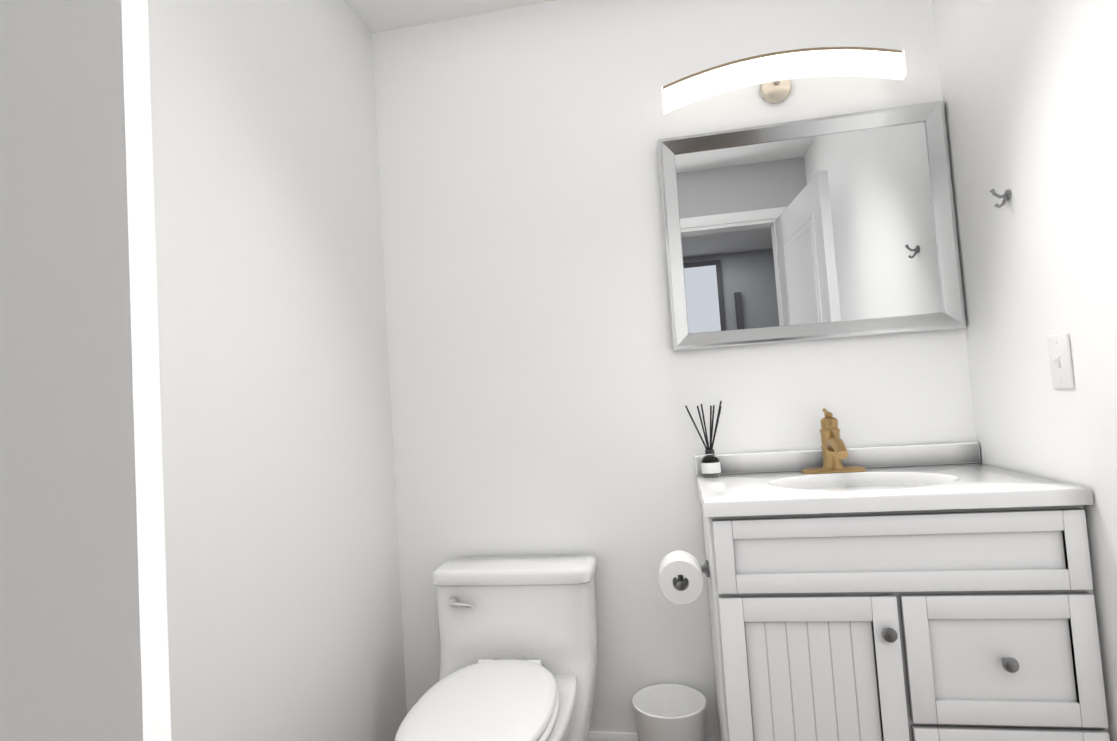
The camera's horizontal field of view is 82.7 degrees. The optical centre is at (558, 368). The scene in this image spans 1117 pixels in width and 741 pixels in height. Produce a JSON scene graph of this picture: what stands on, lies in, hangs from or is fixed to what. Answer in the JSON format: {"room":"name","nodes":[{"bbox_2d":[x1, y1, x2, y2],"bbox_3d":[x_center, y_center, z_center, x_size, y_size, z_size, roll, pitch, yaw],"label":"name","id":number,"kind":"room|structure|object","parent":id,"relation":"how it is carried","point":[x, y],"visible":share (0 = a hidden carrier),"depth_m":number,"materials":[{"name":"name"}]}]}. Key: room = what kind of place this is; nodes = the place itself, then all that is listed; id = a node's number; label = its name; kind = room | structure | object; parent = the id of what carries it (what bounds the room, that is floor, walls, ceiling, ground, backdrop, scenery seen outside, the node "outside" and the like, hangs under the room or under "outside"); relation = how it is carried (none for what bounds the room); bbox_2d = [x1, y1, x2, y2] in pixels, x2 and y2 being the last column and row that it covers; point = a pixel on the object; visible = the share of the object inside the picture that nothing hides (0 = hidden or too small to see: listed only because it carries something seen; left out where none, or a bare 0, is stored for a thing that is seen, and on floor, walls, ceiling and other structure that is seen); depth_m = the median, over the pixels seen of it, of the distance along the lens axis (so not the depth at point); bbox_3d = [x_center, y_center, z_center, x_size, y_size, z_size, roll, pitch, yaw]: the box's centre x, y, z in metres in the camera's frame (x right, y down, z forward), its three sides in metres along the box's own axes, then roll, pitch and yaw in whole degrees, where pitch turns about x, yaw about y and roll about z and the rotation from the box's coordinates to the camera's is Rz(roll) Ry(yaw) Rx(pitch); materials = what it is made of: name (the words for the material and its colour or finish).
{"room":"bathroom","nodes":[
{"label":"bathroom","id":0,"kind":"room"},
{"bbox_2d":[148,0,406,740],"bbox_3d":[-0.775,0.030,1.233,0.100,2.440,2.020,-4,-3,10],"label":"wall","id":1,"kind":"structure","parent":0,"point":[284,613],"depth_m":1.51,"materials":[{"name":"white paint"}]},
{"bbox_2d":[344,0,554,32],"bbox_3d":[0.053,-1.304,1.138,1.957,0.100,2.020,-4,-3,10],"label":"ceiling","id":2,"kind":"structure","parent":0,"point":[375,16],"depth_m":2.08,"materials":[{"name":"white paint"}]},
{"bbox_2d":[372,0,976,740],"bbox_3d":[0.309,0.001,2.013,1.757,2.440,0.100,-4,-3,10],"label":"wall","id":3,"kind":"structure","parent":0,"point":[548,384],"depth_m":2.01,"materials":[{"name":"white paint"}]},
{"bbox_2d":[586,732,715,740],"bbox_3d":[-0.001,1.184,1.962,0.960,0.118,0.014,-4,-3,10],"label":"baseboard","id":4,"kind":"structure","parent":3,"relation":"attached to","point":[605,736],"depth_m":1.93,"materials":[{"name":"white paint"}]},
{"bbox_2d":[662,47,906,113],"bbox_3d":[0.652,-0.866,1.893,0.679,0.128,0.079,-4,-3,10],"label":"sconce","id":5,"kind":"object","parent":3,"relation":"attached to","point":[773,73],"visible":1,"depth_m":1.86,"materials":[{"name":"white glass"}]},
{"bbox_2d":[657,100,966,350],"bbox_3d":[0.729,-0.411,1.885,0.814,0.657,0.032,-4,-3,10],"label":"mirror","id":6,"kind":"object","parent":3,"relation":"attached to","point":[833,226],"visible":1,"depth_m":1.88,"materials":[{"name":"silver metal"}]},
{"bbox_2d":[932,0,1116,740],"bbox_3d":[1.048,-0.108,0.905,0.100,2.440,2.020,-4,-3,10],"label":"wall","id":7,"kind":"structure","parent":0,"point":[1029,91],"depth_m":1.41,"materials":[{"name":"white paint"}]},
{"bbox_2d":[990,188,1011,207],"bbox_3d":[1.066,-0.411,1.535,0.040,0.050,0.026,-4,-3,10],"label":"robe hook","id":8,"kind":"object","parent":7,"relation":"attached to","point":[1006,195],"visible":1,"depth_m":1.53,"materials":[{"name":"silver metal"}]},
{"bbox_2d":[1047,333,1073,387],"bbox_3d":[1.080,-0.014,1.373,0.016,0.116,0.072,-4,-3,10],"label":"light switch","id":9,"kind":"object","parent":7,"relation":"attached to","point":[1060,361],"visible":1,"depth_m":1.37,"materials":[{"name":"white plastic"}]},
{"bbox_3d":[0.125,1.168,-0.190,4.000,0.100,4.400,-4,-3,10],"label":"floor","id":10,"kind":"structure","parent":0,"visible":0},
{"bbox_2d":[394,555,597,740],"bbox_3d":[-0.161,0.902,1.614,0.482,0.662,0.751,-4,-3,10],"label":"toilet","id":11,"kind":"object","parent":10,"relation":"on","point":[518,638],"visible":1,"depth_m":1.79,"materials":[{"name":"ceramic"}]},
{"bbox_2d":[633,684,705,740],"bbox_3d":[0.321,1.073,1.787,0.206,0.275,0.206,-4,-3,10],"label":"trash can","id":12,"kind":"object","parent":10,"relation":"on","point":[669,712],"visible":1,"depth_m":1.78,"materials":[{"name":"white plastic"}]},
{"bbox_2d":[695,442,1109,740],"bbox_3d":[0.780,0.696,1.581,0.779,0.946,0.517,-4,-3,10],"label":"bathroom vanity","id":13,"kind":"object","parent":10,"relation":"on","point":[933,592],"visible":0.98,"depth_m":1.38,"materials":[{"name":"paint"}]},
{"bbox_2d":[658,550,708,604],"bbox_3d":[0.324,0.537,1.640,0.130,0.112,0.177,-4,-3,10],"label":"toilet paper holder","id":14,"kind":"object","parent":13,"relation":"attached to","point":[682,590],"visible":0.98,"depth_m":1.59,"materials":[{"name":"white paper"}]},
{"bbox_2d":[685,401,721,477],"bbox_3d":[0.432,0.207,1.859,0.106,0.219,0.055,-4,-3,10],"label":"reed diffuser","id":15,"kind":"object","parent":13,"relation":"on","point":[710,465],"visible":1,"depth_m":1.85,"materials":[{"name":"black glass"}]},
{"bbox_2d":[801,408,865,473],"bbox_3d":[0.760,0.201,1.751,0.170,0.177,0.175,-4,-3,10],"label":"faucet","id":16,"kind":"object","parent":13,"relation":"on","point":[834,450],"visible":1,"depth_m":1.77,"materials":[{"name":"gold metal"}]},
{"bbox_3d":[-0.034,-0.078,0.137,1.757,2.440,0.122,-4,-3,10],"label":"wall","id":17,"kind":"structure","parent":0,"visible":0},
{"bbox_2d":[0,0,170,740],"bbox_3d":[0.310,0.036,0.068,1.070,2.160,0.148,-4,-3,10],"label":"door frame","id":18,"kind":"structure","parent":17,"relation":"attached to","point":[84,653],"depth_m":0.18,"materials":[{"name":"white paint"}]}
]}

